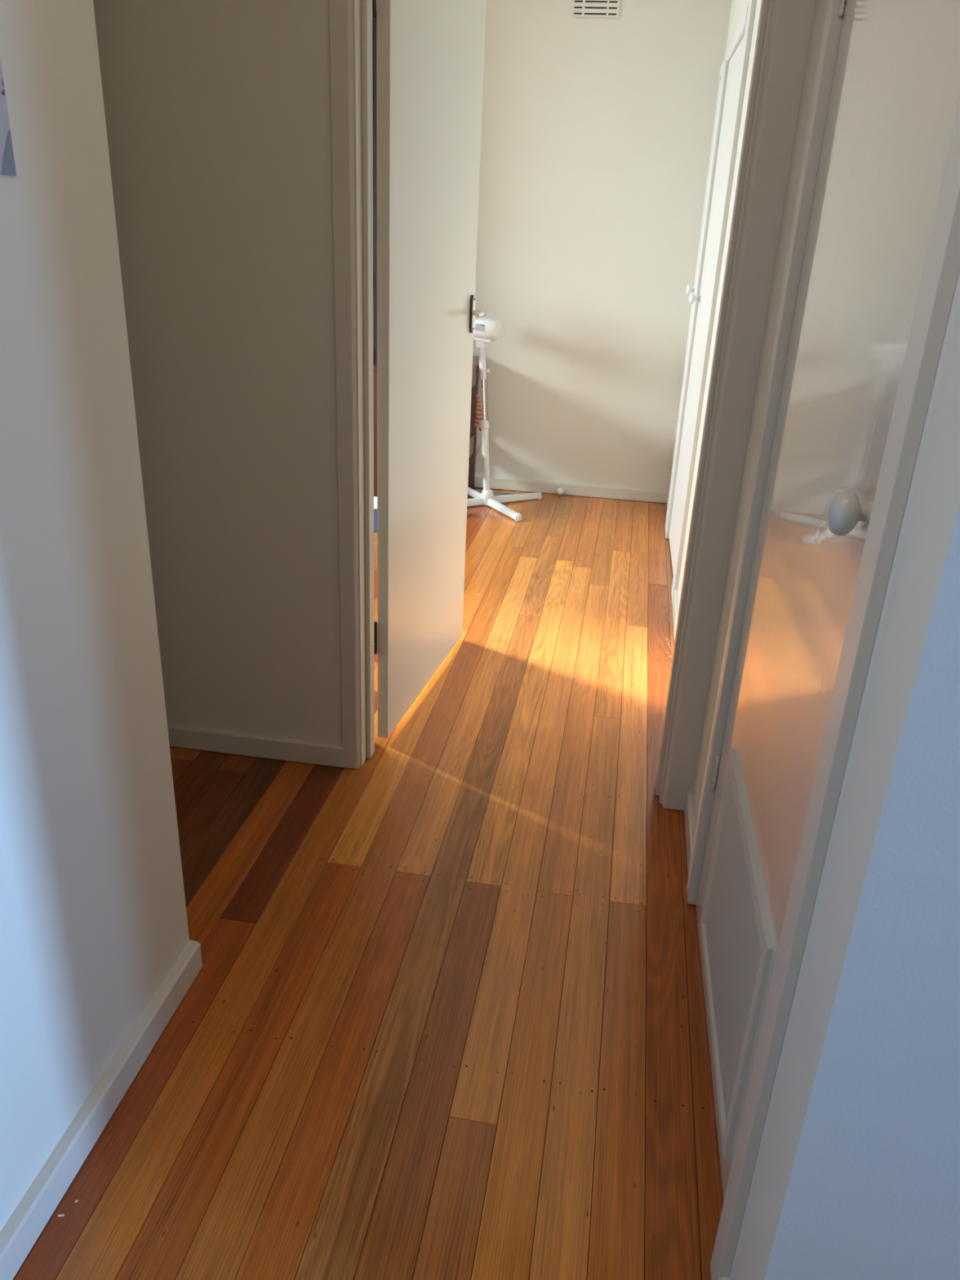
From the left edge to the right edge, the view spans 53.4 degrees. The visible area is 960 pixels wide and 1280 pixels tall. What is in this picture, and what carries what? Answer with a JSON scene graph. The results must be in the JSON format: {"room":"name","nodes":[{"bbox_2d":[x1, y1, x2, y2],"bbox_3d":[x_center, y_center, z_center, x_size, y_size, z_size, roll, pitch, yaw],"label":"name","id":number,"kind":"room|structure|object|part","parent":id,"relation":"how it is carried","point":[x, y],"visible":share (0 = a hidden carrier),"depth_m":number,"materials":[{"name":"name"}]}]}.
{"room":"home hallway","nodes":[
{"label":"home hallway","id":0,"kind":"room"},
{"bbox_2d":[0,0,189,1231],"bbox_3d":[-0.735,-0.178,0.651,0.100,2.620,1.781,6,24,8],"label":"wall","id":1,"kind":"structure","parent":0,"point":[93,914],"depth_m":1.39,"materials":[{"name":"paint"}]},
{"bbox_2d":[0,58,16,175],"bbox_3d":[-0.593,-0.764,0.865,0.002,0.600,0.420,6,24,8],"label":"poster","id":2,"kind":"object","parent":1,"relation":"attached to","point":[7,166],"visible":1,"depth_m":1.15,"materials":[{"name":"grey paper"}]},
{"bbox_2d":[1,128,16,175],"bbox_3d":[-0.572,-0.590,1.152,0.001,0.052,0.029,6,24,8],"label":"print","id":3,"kind":"object","parent":2,"relation":"attached to","point":[9,166],"depth_m":1.16},
{"bbox_2d":[0,940,202,1279],"bbox_3d":[-0.728,0.993,1.156,0.023,0.066,1.781,6,24,8],"label":"baseboard","id":4,"kind":"structure","parent":1,"relation":"attached to","point":[29,1218],"depth_m":1.58,"materials":[{"name":"wood"}]},
{"bbox_2d":[93,0,342,743],"bbox_3d":[-0.755,-0.910,2.310,4.018,2.620,0.127,6,24,8],"label":"wall","id":5,"kind":"structure","parent":0,"point":[217,113],"depth_m":2.29,"materials":[{"name":"paint"}]},
{"bbox_2d":[167,723,343,767],"bbox_3d":[-1.174,0.246,2.805,1.601,0.066,0.017,6,24,8],"label":"baseboard","id":6,"kind":"structure","parent":5,"relation":"attached to","point":[280,748],"depth_m":2.73,"materials":[{"name":"wood"}]},
{"bbox_2d":[372,0,486,737],"bbox_3d":[-0.144,-0.780,2.798,0.141,2.006,0.824,8,24,13],"label":"door","id":7,"kind":"structure","parent":5,"relation":"in","point":[430,53],"depth_m":2.66,"materials":[{"name":"wood"}]},
{"bbox_3d":[-0.026,-1.046,3.061,0.008,0.114,0.026,8,24,13],"label":"handle plate","id":8,"kind":"part","parent":7,"relation":"part of","materials":[{"name":"grey metal"}]},
{"bbox_3d":[-0.021,-1.045,3.060,0.002,0.111,0.025,8,24,13],"label":"plate","id":9,"kind":"part","parent":7,"relation":"part of","materials":[{"name":"silver metal"}]},
{"bbox_3d":[-0.009,-1.032,3.019,0.046,0.020,0.094,8,24,13],"label":"lever","id":10,"kind":"part","parent":7,"relation":"part of","materials":[{"name":"silver metal"}]},
{"bbox_2d":[328,0,815,810],"bbox_3d":[0.144,-0.573,2.296,0.971,2.086,0.166,6,24,8],"label":"door frame","id":11,"kind":"structure","parent":5,"relation":"attached to","point":[784,29],"depth_m":2.19,"materials":[{"name":"wood"}]},
{"bbox_3d":[-0.322,-0.593,2.292,0.048,2.086,0.014,6,24,8],"label":"architrave","id":12,"kind":"part","parent":11,"relation":"part of","materials":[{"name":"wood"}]},
{"bbox_3d":[0.575,-0.498,2.171,0.073,2.086,0.019,6,24,8],"label":"architrave","id":13,"kind":"part","parent":11,"relation":"part of","materials":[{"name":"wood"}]},
{"bbox_2d":[13,487,724,1279],"bbox_3d":[1.342,1.002,1.539,8.750,0.080,8.635,6,24,8],"label":"floor","id":14,"kind":"structure","parent":0,"point":[443,1015],"depth_m":1.95,"materials":[{"name":"brown wood"}]},
{"bbox_2d":[372,17,377,364],"bbox_3d":[-0.823,-1.940,5.031,0.662,2.304,0.260,6,24,8],"label":"bookcase","id":15,"kind":"object","parent":14,"relation":"on","point":[374,20],"visible":0.09,"depth_m":4.78,"materials":[{"name":"black wood"}]},
{"bbox_3d":[-0.803,-1.986,5.144,0.618,2.300,0.012,6,24,8],"label":"panel","id":16,"kind":"part","parent":15,"relation":"part of","materials":[{"name":"black wood"}]},
{"bbox_3d":[-0.507,-1.905,4.990,0.022,2.300,0.260,6,24,8],"label":"panel","id":17,"kind":"part","parent":15,"relation":"part of","materials":[{"name":"black wood"}]},
{"bbox_2d":[373,496,377,532],"bbox_3d":[-0.533,-0.630,4.782,0.216,0.135,0.176,6,24,8],"label":"storage box","id":18,"kind":"object","parent":14,"relation":"on","point":[375,497],"visible":0.02,"depth_m":4.71,"materials":[{"name":"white plastic"}]},
{"bbox_2d":[373,509,377,532],"bbox_3d":[-0.533,-0.624,4.785,0.200,0.120,0.160,6,24,8],"label":"tub","id":19,"kind":"object","parent":18,"relation":"in","point":[375,510],"depth_m":4.71,"materials":[{"name":"blue plastic"}]},
{"bbox_3d":[-0.530,-0.684,4.758,0.216,0.017,0.176,6,24,8],"label":"lid","id":20,"kind":"part","parent":18,"relation":"part of","materials":[{"name":"white plastic"}]},
{"bbox_2d":[373,355,479,497],"bbox_3d":[-0.284,-1.131,5.185,0.472,0.746,0.622,6,24,8],"label":"desk","id":21,"kind":"object","parent":14,"relation":"on","point":[475,373],"visible":0.24,"depth_m":5.29,"materials":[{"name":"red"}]},
{"bbox_3d":[-0.537,-1.030,4.963,0.034,0.720,0.034,6,24,8],"label":"leg","id":22,"kind":"part","parent":21,"relation":"part of","materials":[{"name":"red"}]},
{"bbox_3d":[-0.084,-1.021,5.197,0.022,0.101,0.530,6,24,8],"label":"rail","id":23,"kind":"part","parent":21,"relation":"part of","materials":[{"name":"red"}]},
{"bbox_3d":[-0.035,-1.208,5.419,0.034,0.720,0.034,6,24,8],"label":"leg","id":24,"kind":"part","parent":21,"relation":"part of","materials":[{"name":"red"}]},
{"bbox_2d":[474,391,482,431],"bbox_3d":[-0.003,-1.276,5.337,0.056,0.212,0.059,-16,30,-36],"label":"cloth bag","id":25,"kind":"object","parent":21,"relation":"hanging from","point":[478,414],"visible":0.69,"depth_m":5.32,"materials":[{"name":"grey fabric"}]},
{"bbox_2d":[469,489,536,502],"bbox_3d":[0.137,-0.827,5.460,0.374,0.004,0.135,6,24,8],"label":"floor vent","id":26,"kind":"object","parent":14,"relation":"in","point":[495,493],"visible":0.24,"depth_m":5.50,"materials":[{"name":"brown metal"}]},
{"bbox_2d":[466,311,542,521],"bbox_3d":[0.064,-1.268,5.052,0.509,1.134,0.509,9,25,14],"label":"pedestal fan","id":27,"kind":"object","parent":14,"relation":"on","point":[486,328],"visible":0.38,"depth_m":5.09,"materials":[{"name":"white plastic"}]},
{"bbox_3d":[-0.044,-0.838,5.411,0.037,0.036,0.314,-10,27,-27],"label":"leg","id":28,"kind":"part","parent":27,"relation":"part of","materials":[{"name":"white plastic"}]},
{"bbox_3d":[-0.115,-0.743,5.190,0.314,0.036,0.037,-10,27,-27],"label":"leg","id":29,"kind":"part","parent":27,"relation":"part of","materials":[{"name":"white plastic"}]},
{"bbox_3d":[-0.001,-1.245,5.161,0.034,0.602,0.195,-6,25,-20],"label":"cord","id":30,"kind":"part","parent":27,"relation":"part of","materials":[{"name":"grey plastic"}]},
{"bbox_3d":[0.002,-1.560,4.936,0.120,0.021,0.060,11,25,5],"label":"motor","id":31,"kind":"part","parent":27,"relation":"part of","materials":[{"name":"white plastic"}]},
{"bbox_3d":[0.126,-0.706,5.130,0.037,0.036,0.314,-10,27,-27],"label":"leg","id":32,"kind":"part","parent":27,"relation":"part of","materials":[{"name":"white plastic"}]},
{"bbox_3d":[0.196,-0.800,5.351,0.314,0.036,0.037,-10,27,-27],"label":"leg","id":33,"kind":"part","parent":27,"relation":"part of","materials":[{"name":"white plastic"}]},
{"bbox_2d":[375,0,731,491],"bbox_3d":[-0.196,-2.142,5.164,4.119,2.620,0.100,6,24,8],"label":"wall","id":34,"kind":"structure","parent":0,"point":[597,133],"depth_m":4.96,"materials":[{"name":"paint"}]},
{"bbox_2d":[467,475,667,502],"bbox_3d":[-0.560,-0.986,5.664,3.307,0.066,0.017,6,24,8],"label":"baseboard","id":35,"kind":"structure","parent":34,"relation":"attached to","point":[504,483],"depth_m":5.51,"materials":[{"name":"wood"}]},
{"bbox_2d":[556,488,564,494],"bbox_3d":[0.462,-0.858,5.503,0.042,0.042,0.046,6,24,8],"label":"door stop","id":36,"kind":"object","parent":35,"relation":"attached to","point":[560,491],"visible":1,"depth_m":5.49,"materials":[{"name":"white plastic"}]},
{"bbox_2d":[571,0,620,17],"bbox_3d":[0.557,-3.080,4.565,0.229,0.172,0.006,6,24,8],"label":"air vent","id":37,"kind":"object","parent":34,"relation":"in","point":[580,8],"visible":1,"depth_m":4.58,"materials":[{"name":"white plastic"}]},
{"bbox_2d":[677,0,959,1279],"bbox_3d":[1.089,-1.057,2.834,0.652,2.620,4.556,6,24,8],"label":"wall","id":38,"kind":"structure","parent":0,"point":[948,364],"depth_m":1.18,"materials":[{"name":"paint"}]},
{"bbox_2d":[671,589,679,639],"bbox_3d":[0.700,0.095,3.344,0.015,0.066,1.400,6,24,8],"label":"baseboard","id":39,"kind":"structure","parent":38,"relation":"attached to","point":[675,604],"depth_m":3.80,"materials":[{"name":"wood"}]},
{"bbox_2d":[684,790,695,874],"bbox_3d":[0.533,0.496,2.414,0.014,0.066,0.336,6,24,8],"label":"baseboard","id":40,"kind":"structure","parent":38,"relation":"attached to","point":[689,812],"depth_m":2.43,"materials":[{"name":"wood"}]},
{"bbox_2d":[667,80,720,500],"bbox_3d":[1.055,-1.635,4.782,0.074,2.069,0.367,6,24,8],"label":"door","id":41,"kind":"structure","parent":38,"relation":"in","point":[689,288],"depth_m":4.69,"materials":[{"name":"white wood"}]},
{"bbox_3d":[1.040,-1.722,4.693,0.050,0.052,0.052,6,24,8],"label":"knob","id":42,"kind":"part","parent":41,"relation":"part of","materials":[{"name":"white plastic"}]},
{"bbox_2d":[668,35,744,573],"bbox_3d":[0.928,-1.319,4.053,0.074,2.069,0.764,6,24,7],"label":"door","id":43,"kind":"structure","parent":38,"relation":"in","point":[734,67],"depth_m":4.06,"materials":[{"name":"white wood"}]},
{"bbox_3d":[0.967,-1.540,4.300,0.050,0.052,0.052,6,24,7],"label":"knob","id":44,"kind":"part","parent":43,"relation":"part of","materials":[{"name":"white plastic"}]},
{"bbox_2d":[665,0,756,604],"bbox_3d":[0.991,-1.448,4.297,0.049,2.143,1.630,6,24,8],"label":"door frame","id":45,"kind":"structure","parent":38,"relation":"attached to","point":[745,28],"depth_m":3.83,"materials":[{"name":"white wood"}]},
{"bbox_3d":[1.112,-1.735,4.992,0.012,2.118,0.107,6,24,8],"label":"casing","id":46,"kind":"part","parent":45,"relation":"part of","materials":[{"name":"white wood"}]},
{"bbox_3d":[1.043,-2.410,3.895,0.039,0.055,1.374,6,24,8],"label":"head casing","id":47,"kind":"part","parent":45,"relation":"part of","materials":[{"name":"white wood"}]},
{"bbox_2d":[717,1276,729,1279],"bbox_3d":[0.338,0.970,1.319,0.015,0.066,0.140,6,24,8],"label":"baseboard","id":48,"kind":"structure","parent":38,"relation":"attached to","point":[722,1277],"depth_m":1.37,"materials":[{"name":"wood"}]},
{"bbox_2d":[686,0,959,1279],"bbox_3d":[0.512,-0.172,1.408,0.110,2.097,0.972,6,24,8],"label":"door frame","id":49,"kind":"structure","parent":38,"relation":"attached to","point":[941,268],"depth_m":1.12,"materials":[{"name":"wood"}]},
{"bbox_3d":[0.541,-0.355,1.826,0.020,2.097,0.060,6,24,8],"label":"architrave","id":50,"kind":"part","parent":49,"relation":"part of","materials":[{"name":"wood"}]},
{"bbox_2d":[695,0,959,1199],"bbox_3d":[0.475,-0.151,1.425,0.083,2.036,0.845,6,24,7],"label":"door","id":51,"kind":"structure","parent":38,"relation":"in","point":[895,96],"depth_m":1.37,"materials":[{"name":"wood"}]},
{"bbox_3d":[0.418,-0.145,1.080,0.050,0.056,0.056,6,24,7],"label":"knob","id":52,"kind":"part","parent":51,"relation":"part of","materials":[{"name":"white metal"}]},
{"bbox_2d":[742,366,959,1279],"bbox_3d":[2.974,0.087,0.435,5.232,2.620,0.080,6,24,8],"label":"wall","id":53,"kind":"structure","parent":0,"point":[863,1181],"depth_m":0.98,"materials":[{"name":"paint"}]}
]}

